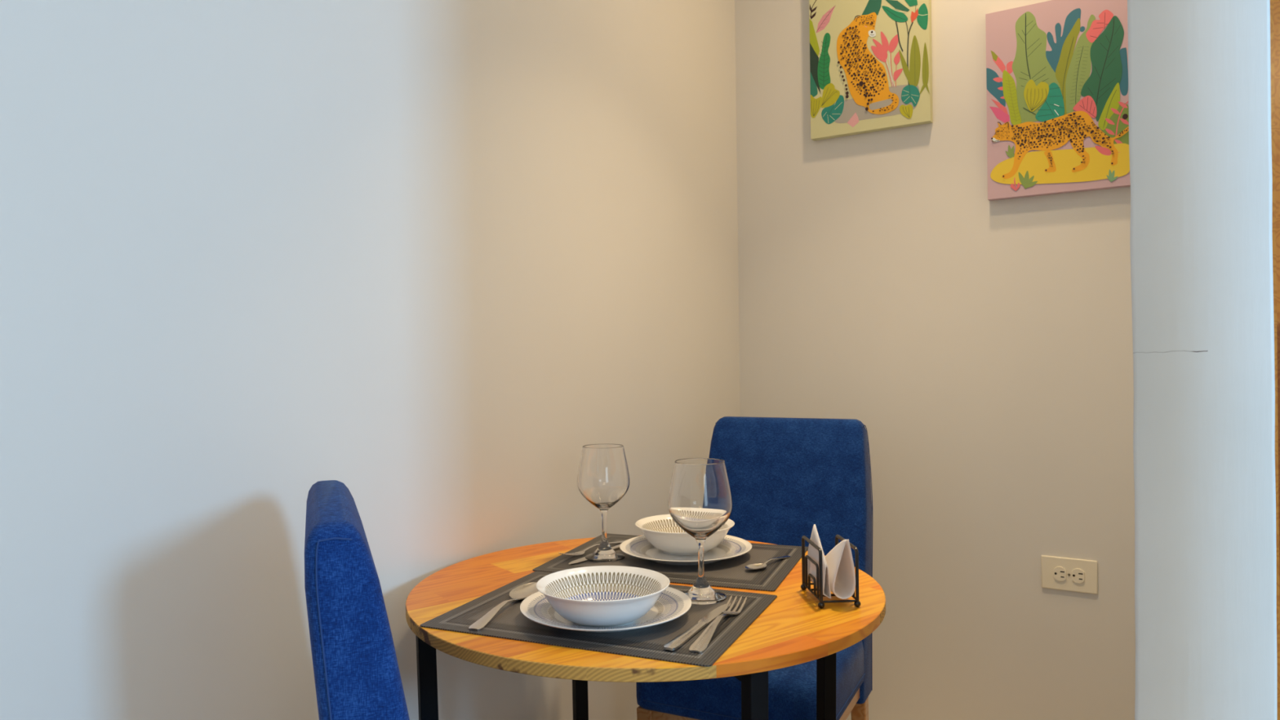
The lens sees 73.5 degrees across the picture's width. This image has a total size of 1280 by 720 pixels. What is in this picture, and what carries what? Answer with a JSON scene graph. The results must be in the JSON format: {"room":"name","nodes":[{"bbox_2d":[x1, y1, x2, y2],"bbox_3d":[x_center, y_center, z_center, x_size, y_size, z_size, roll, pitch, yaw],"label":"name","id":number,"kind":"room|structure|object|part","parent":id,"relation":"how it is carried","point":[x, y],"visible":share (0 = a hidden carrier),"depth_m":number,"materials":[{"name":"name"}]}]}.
{"room":"dining room","nodes":[
{"label":"dining room","id":0,"kind":"room"},
{"bbox_2d":[0,0,740,719],"bbox_3d":[-1.170,-0.191,0.514,0.120,2.860,5.626,-1,0,32],"label":"wall","id":1,"kind":"structure","parent":0,"point":[420,258],"depth_m":1.42,"materials":[{"name":"white paint"}]},
{"bbox_2d":[734,0,1135,719],"bbox_3d":[2.126,-0.244,1.689,4.202,2.860,0.120,-1,0,32],"label":"wall","id":2,"kind":"structure","parent":0,"point":[982,348],"depth_m":2.41,"materials":[{"name":"white paint"}]},
{"bbox_2d":[808,0,933,141],"bbox_3d":[0.669,-0.920,2.507,0.352,0.500,0.034,-1,0,32],"label":"canvas painting","id":3,"kind":"object","parent":2,"relation":"attached to","point":[871,60],"visible":1,"depth_m":2.49,"materials":[{"name":"beige"}]},
{"bbox_2d":[985,0,1130,200],"bbox_3d":[1.101,-0.688,2.237,0.365,0.502,0.036,-1,0,32],"label":"canvas painting","id":4,"kind":"object","parent":2,"relation":"attached to","point":[1057,70],"visible":1,"depth_m":2.23,"materials":[{"name":"pink"}]},
{"bbox_2d":[1040,555,1097,594],"bbox_3d":[1.128,0.564,2.253,0.133,0.087,0.011,-1,0,32],"label":"wall outlet","id":5,"kind":"object","parent":2,"relation":"attached to","point":[1074,575],"visible":1,"depth_m":2.25,"materials":[{"name":"beige plastic"}]},
{"bbox_2d":[1053,566,1066,581],"bbox_3d":[1.108,0.565,2.262,0.030,0.039,0.004,-1,0,32],"label":"receptacle","id":6,"kind":"object","parent":5,"relation":"attached to","point":[1060,572],"depth_m":2.26,"materials":[{"name":"white plastic"}]},
{"bbox_2d":[1071,568,1084,583],"bbox_3d":[1.145,0.564,2.239,0.030,0.039,0.004,-1,0,32],"label":"receptacle","id":7,"kind":"object","parent":5,"relation":"attached to","point":[1077,574],"depth_m":2.24,"materials":[{"name":"white plastic"}]},
{"bbox_2d":[1270,0,1279,719],"bbox_3d":[1.835,-0.070,1.822,0.880,2.360,0.090,-1,0,32],"label":"trim","id":8,"kind":"structure","parent":2,"relation":"attached to","point":[1272,14],"depth_m":1.99,"materials":[{"name":"orange wood"}]},
{"bbox_2d":[1273,0,1279,595],"bbox_3d":[1.831,-0.055,1.816,0.780,2.290,0.055,-1,0,32],"label":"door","id":9,"kind":"structure","parent":2,"relation":"in","point":[1276,2],"depth_m":2.01,"materials":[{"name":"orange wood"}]},
{"bbox_2d":[1127,0,1276,719],"bbox_3d":[0.940,-0.226,1.465,0.116,2.700,1.526,-1,0,32],"label":"wall partition","id":10,"kind":"structure","parent":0,"point":[1199,71],"depth_m":0.82,"materials":[{"name":"paint"}]},
{"bbox_3d":[0.645,1.181,-0.682,4.202,0.080,5.506,-1,0,32],"label":"floor","id":11,"kind":"structure","parent":0,"visible":0},
{"bbox_2d":[304,480,409,719],"bbox_3d":[-0.161,0.654,1.147,0.521,0.974,0.417,-1,0,-21],"label":"dining chair","id":12,"kind":"object","parent":11,"relation":"on","point":[357,673],"visible":1,"depth_m":0.89,"materials":[{"name":"blue fabric"}]},
{"bbox_2d":[405,537,885,719],"bbox_3d":[0.014,0.762,1.485,0.800,0.750,0.800,-1,0,32],"label":"dining table","id":13,"kind":"object","parent":11,"relation":"on","point":[793,630],"visible":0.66,"depth_m":1.24,"materials":[{"name":"brown wood"}]},
{"bbox_3d":[-0.324,0.775,1.345,0.041,0.727,0.027,-1,0,-23],"label":"leg","id":14,"kind":"part","parent":13,"relation":"part of","materials":[{"name":"black metal"}]},
{"bbox_3d":[-0.126,0.770,1.823,0.027,0.727,0.041,-1,0,-23],"label":"leg","id":15,"kind":"part","parent":13,"relation":"part of","materials":[{"name":"black metal"}]},
{"bbox_2d":[420,571,777,666],"bbox_3d":[-0.051,0.388,1.329,0.453,0.002,0.340,-1,0,24],"label":"placemat","id":16,"kind":"object","parent":13,"relation":"on","point":[509,623],"visible":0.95,"depth_m":1.23,"materials":[{"name":"grey fabric"}]},
{"bbox_2d":[468,582,538,631],"bbox_3d":[-0.207,0.383,1.344,0.050,0.014,0.227,-1,0,17],"label":"spoon","id":17,"kind":"object","parent":16,"relation":"on","point":[522,592],"visible":0.79,"depth_m":1.36,"materials":[{"name":"silver metal"}]},
{"bbox_3d":[-0.220,0.383,1.302,0.022,0.013,0.140,-1,0,17],"label":"handle","id":18,"kind":"part","parent":17,"relation":"part of","materials":[{"name":"silver metal"}]},
{"bbox_2d":[509,582,538,599],"bbox_3d":[-0.187,0.383,1.411,0.050,0.012,0.088,-1,0,17],"label":"bowl","id":19,"kind":"object","parent":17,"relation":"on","point":[522,592],"depth_m":1.42,"materials":[{"name":"silver metal"}]},
{"bbox_2d":[520,586,691,632],"bbox_3d":[-0.051,0.377,1.296,0.258,0.020,0.258,-1,0,32],"label":"dinner plate","id":20,"kind":"object","parent":16,"relation":"on","point":[672,603],"visible":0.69,"depth_m":1.27,"materials":[{"name":"ceramic"}]},
{"bbox_2d":[536,565,670,626],"bbox_3d":[-0.054,0.356,1.269,0.198,0.055,0.198,-1,0,32],"label":"soup bowl","id":21,"kind":"object","parent":20,"relation":"on","point":[596,596],"visible":0.98,"depth_m":1.30,"materials":[{"name":"ceramic"}]},
{"bbox_2d":[663,602,730,650],"bbox_3d":[0.089,0.381,1.242,0.019,0.005,0.234,-1,0,26],"label":"table knife","id":22,"kind":"object","parent":16,"relation":"on","point":[682,638],"visible":0.99,"depth_m":1.21,"materials":[{"name":"silver metal"}]},
{"bbox_3d":[0.064,0.382,1.189,0.019,0.005,0.118,-1,0,27],"label":"handle","id":23,"kind":"part","parent":22,"relation":"part of","materials":[{"name":"silver metal"}]},
{"bbox_3d":[0.115,0.382,1.295,0.018,0.002,0.117,-1,0,27],"label":"blade","id":24,"kind":"part","parent":22,"relation":"part of","materials":[{"name":"silver metal"}]},
{"bbox_2d":[667,457,733,604],"bbox_3d":[0.098,0.274,1.385,0.104,0.221,0.104,-1,0,32],"label":"wine glass","id":25,"kind":"object","parent":16,"relation":"on","point":[700,502],"visible":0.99,"depth_m":1.35,"materials":[{"name":"clear glass"}]},
{"bbox_2d":[688,595,746,653],"bbox_3d":[0.114,0.378,1.238,0.028,0.013,0.232,-1,0,21],"label":"fork","id":26,"kind":"object","parent":16,"relation":"on","point":[700,644],"visible":1,"depth_m":1.20,"materials":[{"name":"silver metal"}]},
{"bbox_3d":[0.102,0.379,1.206,0.022,0.013,0.162,-1,0,21],"label":"handle","id":27,"kind":"part","parent":26,"relation":"part of","materials":[{"name":"silver metal"}]},
{"bbox_2d":[532,533,808,591],"bbox_3d":[0.072,0.384,1.660,0.453,0.002,0.340,-1,0,21],"label":"placemat","id":28,"kind":"object","parent":13,"relation":"on","point":[732,572],"visible":0.63,"depth_m":1.60,"materials":[{"name":"grey fabric"}]},
{"bbox_2d":[558,540,625,555],"bbox_3d":[-0.087,0.379,1.738,0.024,0.011,0.195,-1,0,41],"label":"fork","id":29,"kind":"object","parent":28,"relation":"on","point":[580,553],"visible":0.88,"depth_m":1.71,"materials":[{"name":"silver metal"}]},
{"bbox_3d":[-0.068,0.379,1.760,0.018,0.011,0.136,-1,0,41],"label":"handle","id":30,"kind":"part","parent":29,"relation":"part of","materials":[{"name":"silver metal"}]},
{"bbox_2d":[568,543,620,564],"bbox_3d":[-0.075,0.381,1.700,0.017,0.005,0.214,-1,0,33],"label":"table knife","id":31,"kind":"object","parent":28,"relation":"on","point":[615,547],"visible":0.23,"depth_m":1.65,"materials":[{"name":"silver metal"}]},
{"bbox_3d":[-0.104,0.383,1.655,0.017,0.002,0.107,-1,0,34],"label":"blade","id":32,"kind":"part","parent":31,"relation":"part of","materials":[{"name":"silver metal"}]},
{"bbox_3d":[-0.047,0.381,1.745,0.017,0.005,0.108,-1,0,34],"label":"handle","id":33,"kind":"part","parent":31,"relation":"part of","materials":[{"name":"silver metal"}]},
{"bbox_2d":[577,444,630,562],"bbox_3d":[-0.070,0.276,1.668,0.103,0.218,0.103,-1,0,32],"label":"wine glass","id":34,"kind":"object","parent":28,"relation":"on","point":[603,480],"visible":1,"depth_m":1.63,"materials":[{"name":"clear glass"}]},
{"bbox_2d":[619,534,751,565],"bbox_3d":[0.089,0.373,1.678,0.258,0.020,0.258,-1,0,32],"label":"dinner plate","id":35,"kind":"object","parent":28,"relation":"on","point":[731,546],"visible":0.7,"depth_m":1.67,"materials":[{"name":"ceramic"}]},
{"bbox_2d":[635,514,734,555],"bbox_3d":[0.090,0.352,1.707,0.198,0.055,0.198,-1,0,32],"label":"soup bowl","id":36,"kind":"object","parent":35,"relation":"on","point":[661,531],"visible":0.76,"depth_m":1.65,"materials":[{"name":"ceramic"}]},
{"bbox_2d":[745,555,791,570],"bbox_3d":[0.240,0.377,1.599,0.033,0.009,0.150,-1,0,38],"label":"spoon","id":37,"kind":"object","parent":28,"relation":"on","point":[756,566],"visible":1,"depth_m":1.58,"materials":[{"name":"silver metal"}]},
{"bbox_2d":[745,563,767,570],"bbox_3d":[0.212,0.379,1.563,0.033,0.008,0.058,-1,0,38],"label":"bowl","id":38,"kind":"object","parent":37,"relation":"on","point":[756,566],"depth_m":1.57,"materials":[{"name":"silver metal"}]},
{"bbox_3d":[0.258,0.377,1.621,0.014,0.008,0.092,-1,0,38],"label":"handle","id":39,"kind":"part","parent":37,"relation":"part of","materials":[{"name":"silver metal"}]},
{"bbox_3d":[0.155,0.770,1.146,0.027,0.727,0.041,-1,0,-23],"label":"leg","id":40,"kind":"part","parent":13,"relation":"part of","materials":[{"name":"black metal"}]},
{"bbox_3d":[0.353,0.764,1.625,0.041,0.727,0.027,-1,0,-23],"label":"leg","id":41,"kind":"part","parent":13,"relation":"part of","materials":[{"name":"black metal"}]},
{"bbox_2d":[800,534,860,608],"bbox_3d":[0.305,0.337,1.379,0.067,0.093,0.114,-1,0,-4],"label":"napkin holder","id":42,"kind":"object","parent":13,"relation":"on","point":[818,589],"visible":0.78,"depth_m":1.34,"materials":[{"name":"black metal"}]},
{"bbox_3d":[0.276,0.335,1.377,0.005,0.087,0.109,-1,0,-4],"label":"frame","id":43,"kind":"part","parent":42,"relation":"part of","materials":[{"name":"black metal"}]},
{"bbox_2d":[807,524,831,598],"bbox_3d":[0.286,0.319,1.378,0.012,0.104,0.096,-1,0,-5],"label":"napkin","id":44,"kind":"object","parent":42,"relation":"in","point":[812,553],"visible":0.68,"depth_m":1.37,"materials":[{"name":"white paper"}]},
{"bbox_2d":[825,538,855,599],"bbox_3d":[0.312,0.323,1.366,0.035,0.093,0.089,-1,0,-4],"label":"napkin","id":45,"kind":"object","parent":42,"relation":"in","point":[839,561],"visible":0.8,"depth_m":1.34,"materials":[{"name":"white paper"}]},
{"bbox_3d":[0.333,0.334,1.381,0.005,0.087,0.109,-1,0,-4],"label":"frame","id":46,"kind":"part","parent":42,"relation":"part of","materials":[{"name":"black metal"}]},
{"bbox_2d":[635,416,872,719],"bbox_3d":[0.293,0.643,2.060,0.443,0.974,0.521,-1,0,27],"label":"dining chair","id":47,"kind":"object","parent":11,"relation":"on","point":[787,477],"visible":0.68,"depth_m":2.15,"materials":[{"name":"blue fabric"}]},
{"bbox_3d":[0.019,0.959,1.942,0.038,0.351,0.038,-1,0,27],"label":"leg","id":48,"kind":"part","parent":47,"relation":"part of","materials":[{"name":"brown wood"}]},
{"bbox_3d":[0.260,0.717,1.993,0.440,0.124,0.367,-1,0,27],"label":"seat","id":49,"kind":"part","parent":47,"relation":"part of","materials":[{"name":"blue fabric"}]},
{"bbox_3d":[0.267,0.797,2.005,0.416,0.036,0.367,-1,0,27],"label":"seat rail","id":50,"kind":"part","parent":47,"relation":"part of","materials":[{"name":"brown wood"}]},
{"bbox_3d":[0.373,0.491,2.221,0.434,0.674,0.158,-1,0,27],"label":"backrest","id":51,"kind":"part","parent":47,"relation":"part of","materials":[{"name":"blue fabric"}]},
{"bbox_3d":[0.551,0.976,2.132,0.038,0.300,0.070,-1,0,27],"label":"leg","id":52,"kind":"part","parent":47,"relation":"part of","materials":[{"name":"brown wood"}]}
]}

